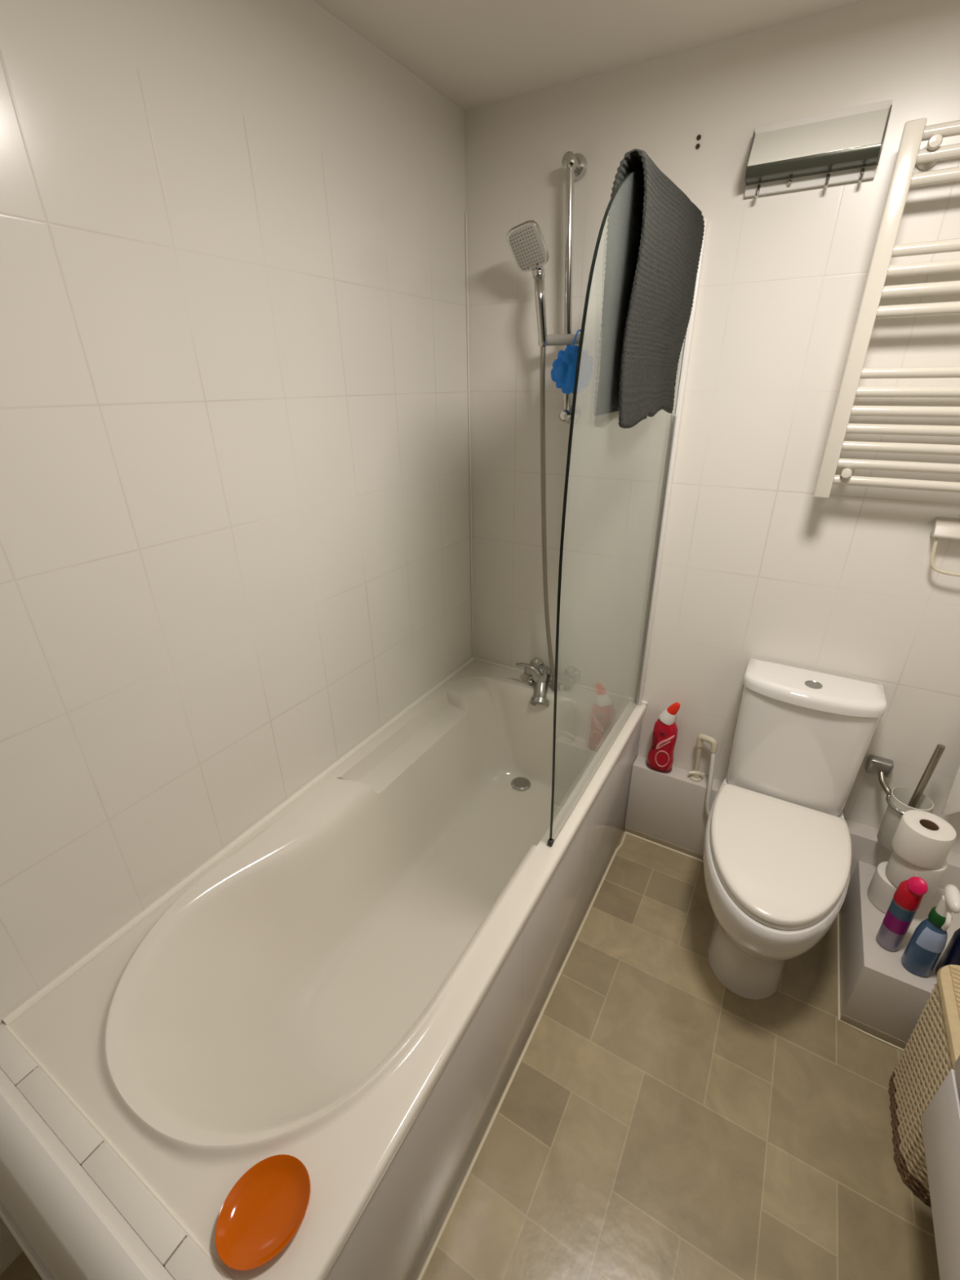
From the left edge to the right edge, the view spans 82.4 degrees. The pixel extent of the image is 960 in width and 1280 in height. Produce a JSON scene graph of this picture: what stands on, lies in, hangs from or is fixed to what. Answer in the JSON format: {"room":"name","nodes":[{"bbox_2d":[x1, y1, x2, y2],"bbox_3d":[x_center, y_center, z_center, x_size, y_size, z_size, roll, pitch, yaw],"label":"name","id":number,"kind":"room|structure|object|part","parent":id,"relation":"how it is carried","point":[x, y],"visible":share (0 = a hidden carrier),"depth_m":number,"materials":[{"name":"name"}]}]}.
{"room":"bathroom","nodes":[
{"label":"bathroom","id":0,"kind":"room"},
{"bbox_2d":[0,0,472,1275],"bbox_3d":[-0.693,0.001,1.030,0.100,2.205,2.650,13,29,27],"label":"wall","id":1,"kind":"structure","parent":0,"point":[235,546],"depth_m":1.05,"materials":[{"name":"tile"}]},
{"bbox_2d":[0,1088,153,1279],"bbox_3d":[-0.590,0.819,0.764,0.660,0.132,0.073,13,29,27],"label":"ledge","id":2,"kind":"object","parent":1,"relation":"attached to","point":[60,1230],"depth_m":0.75,"materials":[{"name":"white plastic"}]},
{"bbox_2d":[0,1067,173,1279],"bbox_3d":[-0.556,0.757,0.768,0.690,0.005,0.013,13,29,27],"label":"trim","id":3,"kind":"structure","parent":1,"relation":"attached to","point":[118,1224],"depth_m":0.76,"materials":[{"name":"white paint"}]},
{"bbox_2d":[16,1069,182,1266],"bbox_3d":[-0.546,0.749,0.784,0.690,0.005,0.025,13,29,27],"label":"grout","id":4,"kind":"structure","parent":1,"relation":"attached to","point":[95,1148],"depth_m":0.78,"materials":[{"name":"beige tile"}]},
{"bbox_2d":[0,1024,225,1279],"bbox_3d":[-0.544,0.748,0.785,0.690,0.006,0.032,13,29,27],"label":"tiles","id":5,"kind":"structure","parent":1,"relation":"attached to","point":[147,1218],"depth_m":0.77,"materials":[{"name":"white tile"}]},
{"bbox_2d":[0,1021,234,1279],"bbox_3d":[-0.536,0.742,0.800,0.690,0.008,0.007,13,29,27],"label":"trim","id":6,"kind":"structure","parent":1,"relation":"attached to","point":[130,1166],"depth_m":0.78,"materials":[{"name":"white plastic"}]},
{"bbox_2d":[2,656,474,1025],"bbox_3d":[-0.428,0.371,1.579,0.017,0.017,1.596,13,29,27],"label":"trim","id":7,"kind":"structure","parent":1,"relation":"attached to","point":[32,1001],"depth_m":1.23,"materials":[{"name":"white plastic"}]},
{"bbox_2d":[0,830,939,1279],"bbox_3d":[0.130,1.220,1.083,1.780,0.060,2.450,13,29,27],"label":"floor","id":8,"kind":"structure","parent":0,"point":[657,1120],"depth_m":1.24,"materials":[{"name":"tile"}]},
{"bbox_2d":[8,659,646,1279],"bbox_3d":[-0.126,0.679,1.532,0.697,0.541,1.597,13,29,27],"label":"bathtub","id":9,"kind":"object","parent":8,"relation":"on","point":[354,990],"visible":0.97,"depth_m":1.22,"materials":[{"name":"white ceramic"}]},
{"bbox_2d":[215,1154,311,1271],"bbox_3d":[-0.286,0.762,0.731,0.109,0.018,0.119,13,29,27],"label":"soap dish","id":10,"kind":"object","parent":9,"relation":"on","point":[266,1207],"visible":1,"depth_m":0.73,"materials":[{"name":"orange ceramic"}]},
{"bbox_3d":[0.160,0.758,1.386,0.022,0.516,1.594,13,29,27],"label":"panel","id":11,"kind":"part","parent":9,"relation":"part of","materials":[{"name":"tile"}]},
{"bbox_2d":[547,168,708,846],"bbox_3d":[0.348,-0.253,1.304,0.023,1.354,0.787,13,29,27],"label":"screen","id":12,"kind":"object","parent":9,"relation":"on","point":[686,348],"visible":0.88,"depth_m":1.45,"materials":[{"name":"clear glass"}]},
{"bbox_3d":[0.340,-0.253,1.302,0.006,1.342,0.776,13,29,27],"label":"glass panel","id":13,"kind":"part","parent":12,"relation":"part of","materials":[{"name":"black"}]},
{"bbox_2d":[593,148,704,428],"bbox_3d":[0.373,-0.693,1.150,0.076,0.436,0.529,13,29,27],"label":"towel","id":14,"kind":"object","parent":12,"relation":"hanging from","point":[655,233],"visible":1,"depth_m":1.02,"materials":[{"name":"grey fabric"}]},
{"bbox_2d":[703,657,887,999],"bbox_3d":[0.805,0.552,1.491,0.354,0.789,0.620,13,29,27],"label":"toilet","id":15,"kind":"object","parent":8,"relation":"on","point":[777,843],"visible":1,"depth_m":1.47,"materials":[{"name":"white ceramic"}]},
{"bbox_3d":[0.768,0.569,1.429,0.334,0.016,0.439,13,29,27],"label":"seat","id":16,"kind":"part","parent":15,"relation":"part of","materials":[{"name":"white plastic"}]},
{"bbox_3d":[0.790,0.742,1.549,0.354,0.397,0.553,13,29,27],"label":"bowl","id":17,"kind":"part","parent":15,"relation":"part of","materials":[{"name":"white ceramic"}]},
{"bbox_3d":[0.768,0.552,1.421,0.338,0.022,0.444,13,29,27],"label":"lid","id":18,"kind":"part","parent":15,"relation":"part of","materials":[{"name":"white plastic"}]},
{"bbox_3d":[0.911,0.134,1.507,0.338,0.039,0.177,13,29,27],"label":"cistern lid","id":19,"kind":"part","parent":15,"relation":"part of","materials":[{"name":"white ceramic"}]},
{"bbox_2d":[888,964,959,1204],"bbox_3d":[1.050,0.945,1.105,0.286,0.398,0.284,13,29,27],"label":"wicker basket","id":20,"kind":"object","parent":8,"relation":"on","point":[932,1049],"visible":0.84,"depth_m":1.14,"materials":[{"name":"beige wicker"}]},
{"bbox_3d":[1.048,0.777,1.026,0.286,0.026,0.284,13,29,27],"label":"lid","id":21,"kind":"part","parent":20,"relation":"part of","materials":[{"name":"wood"}]},
{"bbox_2d":[312,0,864,111],"bbox_3d":[0.110,-0.847,0.109,1.980,0.100,2.650,13,29,27],"label":"ceiling","id":22,"kind":"structure","parent":0,"point":[473,53],"depth_m":1.16,"materials":[{"name":"white paint"}]},
{"bbox_2d":[464,0,959,853],"bbox_3d":[0.761,-0.279,1.595,1.780,2.205,0.100,13,29,27],"label":"wall","id":23,"kind":"structure","parent":0,"point":[754,565],"depth_m":1.46,"materials":[{"name":"tile"}]},
{"bbox_2d":[465,212,474,657],"bbox_3d":[-0.034,-0.580,1.894,0.006,1.452,0.006,13,29,27],"label":"trim","id":24,"kind":"structure","parent":23,"relation":"attached to","point":[466,220],"depth_m":1.81,"materials":[{"name":"white plastic"}]},
{"bbox_2d":[515,657,580,706],"bbox_3d":[0.236,0.158,1.976,0.204,0.163,0.157,13,29,27],"label":"mixer tap","id":25,"kind":"object","parent":23,"relation":"attached to","point":[539,673],"visible":1,"depth_m":1.95,"materials":[{"name":"silver metal"}]},
{"bbox_3d":[0.174,0.105,1.951,0.097,0.045,0.035,7,26,15],"label":"lever","id":26,"kind":"part","parent":25,"relation":"part of","materials":[{"name":"silver metal"}]},
{"bbox_3d":[0.187,0.146,2.002,0.028,0.033,0.033,13,29,27],"label":"diverter knob","id":27,"kind":"part","parent":25,"relation":"part of","materials":[{"name":"silver metal"}]},
{"bbox_3d":[0.221,0.191,1.965,0.074,0.113,0.101,13,29,27],"label":"spout","id":28,"kind":"part","parent":25,"relation":"part of","materials":[{"name":"silver metal"}]},
{"bbox_2d":[557,684,564,691],"bbox_3d":[0.292,0.169,1.972,0.022,0.030,0.022,13,29,27],"label":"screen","id":29,"kind":"object","parent":25,"relation":"attached to","point":[561,686],"depth_m":1.96,"materials":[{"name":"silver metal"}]},
{"bbox_2d":[474,657,647,704],"bbox_3d":[0.272,0.145,2.043,0.700,0.010,0.010,13,29,27],"label":"trim","id":30,"kind":"structure","parent":23,"relation":"attached to","point":[475,659],"depth_m":1.98,"materials":[{"name":"white plastic"}]},
{"bbox_2d":[537,151,587,424],"bbox_3d":[0.231,-0.936,1.508,0.130,0.641,0.088,5,26,12],"label":"shower rail","id":31,"kind":"object","parent":23,"relation":"attached to","point":[575,165],"visible":0.92,"depth_m":1.45,"materials":[{"name":"silver metal"}]},
{"bbox_2d":[506,220,557,692],"bbox_3d":[0.184,-0.435,1.710,0.218,1.407,0.089,-2,25,-2],"label":"shower","id":32,"kind":"object","parent":31,"relation":"hanging from","point":[526,243],"visible":0.91,"depth_m":1.48,"materials":[{"name":"silver metal"}]},
{"bbox_3d":[0.122,-1.018,1.425,0.088,0.086,0.057,13,29,27],"label":"spray plate","id":33,"kind":"part","parent":32,"relation":"part of","materials":[{"name":"grey plastic"}]},
{"bbox_3d":[0.158,-0.921,1.494,0.050,0.215,0.060,-14,28,-26],"label":"handle","id":34,"kind":"part","parent":32,"relation":"part of","materials":[{"name":"silver metal"}]},
{"bbox_2d":[551,328,593,394],"bbox_3d":[0.249,-0.755,1.488,0.102,0.162,0.109,-8,26,-15],"label":"bath pouf","id":35,"kind":"object","parent":31,"relation":"hanging from","point":[564,367],"visible":0.94,"depth_m":1.47,"materials":[{"name":"blue plastic"}]},
{"bbox_3d":[0.264,-0.812,1.496,0.011,0.066,0.071,13,29,27],"label":"cord","id":36,"kind":"part","parent":35,"relation":"part of","materials":[{"name":"blue fabric"}]},
{"bbox_2d":[696,134,701,140],"bbox_3d":[0.507,-1.164,1.270,0.010,0.010,0.003,13,29,27],"label":"plug","id":37,"kind":"object","parent":23,"relation":"attached to","point":[699,136],"visible":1,"depth_m":1.27,"materials":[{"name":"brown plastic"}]},
{"bbox_2d":[743,99,892,198],"bbox_3d":[0.708,-1.039,1.165,0.253,0.133,0.058,13,29,27],"label":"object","id":38,"kind":"object","parent":23,"relation":"attached to","point":[845,145],"visible":1,"depth_m":1.16,"materials":[{"name":"white metal"}]},
{"bbox_2d":[813,117,959,498],"bbox_3d":[1.055,-0.630,1.108,0.512,0.702,0.102,13,29,27],"label":"towel radiator","id":39,"kind":"object","parent":23,"relation":"attached to","point":[915,131],"visible":1,"depth_m":1.17,"materials":[{"name":"white metal"}]},
{"bbox_2d":[865,755,933,851],"bbox_3d":[1.166,0.463,1.542,0.105,0.211,0.189,-1,25,-1],"label":"toilet brush holder","id":40,"kind":"object","parent":23,"relation":"attached to","point":[897,799],"visible":0.69,"depth_m":1.52,"materials":[{"name":"silver metal"}]},
{"bbox_3d":[1.143,0.361,1.568,0.060,0.050,0.034,13,29,27],"label":"wall plate","id":41,"kind":"part","parent":40,"relation":"part of","materials":[{"name":"silver metal"}]},
{"bbox_3d":[1.139,0.405,1.541,0.021,0.046,0.068,0,25,1],"label":"arm","id":42,"kind":"part","parent":40,"relation":"part of","materials":[{"name":"silver metal"}]},
{"bbox_2d":[876,786,933,851],"bbox_3d":[1.167,0.501,1.513,0.092,0.166,0.092,13,29,27],"label":"cup","id":43,"kind":"object","parent":40,"relation":"on","point":[897,799],"depth_m":1.51,"materials":[{"name":"white plastic"}]},
{"bbox_2d":[907,743,945,808],"bbox_3d":[1.170,0.417,1.474,0.053,0.322,0.053,13,29,27],"label":"toilet brush","id":44,"kind":"object","parent":40,"relation":"in","point":[940,748],"visible":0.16,"depth_m":1.44,"materials":[{"name":"silver metal"}]},
{"bbox_2d":[929,516,959,576],"bbox_3d":[1.138,-0.215,1.290,0.133,0.127,0.043,13,29,27],"label":"towel ring","id":45,"kind":"object","parent":23,"relation":"attached to","point":[943,527],"visible":1,"depth_m":1.29,"materials":[{"name":"white metal"}]},
{"bbox_3d":[1.128,-0.194,1.291,0.112,0.088,0.011,15,29,30],"label":"wire arm","id":46,"kind":"part","parent":45,"relation":"part of","materials":[{"name":"beige plastic"}]},
{"bbox_2d":[941,763,959,814],"bbox_3d":[1.333,0.324,1.407,0.167,0.348,0.066,13,29,27],"label":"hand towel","id":47,"kind":"object","parent":23,"relation":"hanging from","point":[952,805],"visible":1,"depth_m":1.46,"materials":[{"name":"white fabric"}]},
{"bbox_2d":[623,755,959,891],"bbox_3d":[1.027,0.681,1.776,1.088,0.309,0.065,13,29,27],"label":"wall","id":48,"kind":"structure","parent":0,"point":[670,806],"depth_m":1.90,"materials":[{"name":"white paint"}]},
{"bbox_2d":[416,831,626,1279],"bbox_3d":[0.150,1.016,1.441,0.016,0.008,1.581,13,29,27],"label":"trim","id":49,"kind":"structure","parent":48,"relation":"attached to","point":[433,1247],"depth_m":1.30,"materials":[{"name":"beige plastic"}]},
{"bbox_2d":[646,702,679,773],"bbox_3d":[0.624,0.323,1.857,0.087,0.273,0.062,13,29,27],"label":"bottle","id":50,"kind":"object","parent":48,"relation":"on","point":[664,734],"visible":1,"depth_m":1.84,"materials":[{"name":"red plastic"}]},
{"bbox_2d":[624,826,703,860],"bbox_3d":[0.718,0.752,1.964,0.404,0.026,0.004,13,29,27],"label":"baseboard","id":51,"kind":"structure","parent":48,"relation":"attached to","point":[628,829],"depth_m":1.99,"materials":[{"name":"tile"}]},
{"bbox_2d":[626,831,703,862],"bbox_3d":[0.701,0.759,1.974,0.360,0.008,0.008,13,29,27],"label":"trim","id":52,"kind":"structure","parent":48,"relation":"attached to","point":[627,833],"depth_m":1.99,"materials":[{"name":"beige plastic"}]},
{"bbox_2d":[688,733,717,817],"bbox_3d":[0.771,0.476,1.801,0.051,0.316,0.185,-18,30,-32],"label":"pipe","id":53,"kind":"object","parent":48,"relation":"attached to","point":[695,775],"visible":0.88,"depth_m":1.80,"materials":[{"name":"beige plastic"}]},
{"bbox_3d":[0.731,0.450,1.851,0.052,0.017,0.016,7,26,15],"label":"valve handle","id":54,"kind":"part","parent":53,"relation":"part of","materials":[{"name":"beige plastic"}]},
{"bbox_2d":[839,860,959,1042],"bbox_3d":[1.216,0.875,1.461,0.392,0.222,0.381,13,29,27],"label":"ledge","id":55,"kind":"structure","parent":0,"point":[877,991],"depth_m":1.40,"materials":[{"name":"white paint"}]},
{"bbox_2d":[836,912,903,1051],"bbox_3d":[1.132,0.958,1.543,0.217,0.006,0.379,13,29,27],"label":"trim","id":56,"kind":"structure","parent":55,"relation":"attached to","point":[837,916],"depth_m":1.48,"materials":[{"name":"beige plastic"}]},
{"bbox_2d":[840,1013,907,1048],"bbox_3d":[1.051,1.018,1.390,0.232,0.028,0.002,13,29,27],"label":"baseboard","id":57,"kind":"structure","parent":55,"relation":"attached to","point":[853,1022],"depth_m":1.41,"materials":[{"name":"tile"}]},
{"bbox_2d":[867,861,897,913],"bbox_3d":[1.135,0.682,1.497,0.110,0.099,0.110,13,29,27],"label":"toilet roll","id":58,"kind":"object","parent":55,"relation":"on","point":[881,891],"visible":0.43,"depth_m":1.49,"materials":[{"name":"white paper"}]},
{"bbox_2d":[885,848,947,897],"bbox_3d":[1.143,0.598,1.439,0.110,0.099,0.110,-7,26,-14],"label":"toilet roll","id":59,"kind":"object","parent":58,"relation":"on","point":[898,870],"visible":0.44,"depth_m":1.40,"materials":[{"name":"white paper"}]},
{"bbox_2d":[891,809,955,869],"bbox_3d":[1.129,0.507,1.397,0.110,0.099,0.110,13,28,26],"label":"toilet roll","id":60,"kind":"object","parent":59,"relation":"on","point":[923,839],"visible":1,"depth_m":1.37,"materials":[{"name":"white paper"}]},
{"bbox_2d":[875,876,928,951],"bbox_3d":[1.045,0.670,1.356,0.052,0.242,0.054,-19,31,-33],"label":"air freshener","id":61,"kind":"object","parent":55,"relation":"on","point":[907,899],"visible":1,"depth_m":1.34,"materials":[{"name":"red metal"}]},
{"bbox_2d":[901,884,959,977],"bbox_3d":[1.071,0.689,1.288,0.059,0.264,0.070,-2,25,-3],"label":"spray bottle","id":62,"kind":"object","parent":55,"relation":"on","point":[927,942],"visible":1,"depth_m":1.28,"materials":[{"name":"blue plastic"}]},
{"bbox_2d":[936,928,959,973],"bbox_3d":[1.145,0.717,1.272,0.080,0.226,0.068,13,29,27],"label":"bottle","id":63,"kind":"object","parent":55,"relation":"on","point":[951,955],"visible":0.52,"depth_m":1.28,"materials":[{"name":"blue plastic"}]},
{"bbox_3d":[0.933,0.391,0.170,0.100,2.205,2.650,13,29,27],"label":"wall","id":64,"kind":"structure","parent":0,"visible":0},
{"bbox_2d":[920,1055,959,1279],"bbox_3d":[0.765,0.855,0.529,0.322,0.538,0.837,13,29,27],"label":"vanity cabinet","id":65,"kind":"object","parent":64,"relation":"attached to","point":[940,1121],"visible":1,"depth_m":0.92,"materials":[{"name":"white wood"}]},
{"bbox_3d":[0.633,0.745,0.562,0.018,0.355,0.837,13,29,27],"label":"drawer","id":66,"kind":"part","parent":65,"relation":"part of","materials":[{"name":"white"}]}
]}

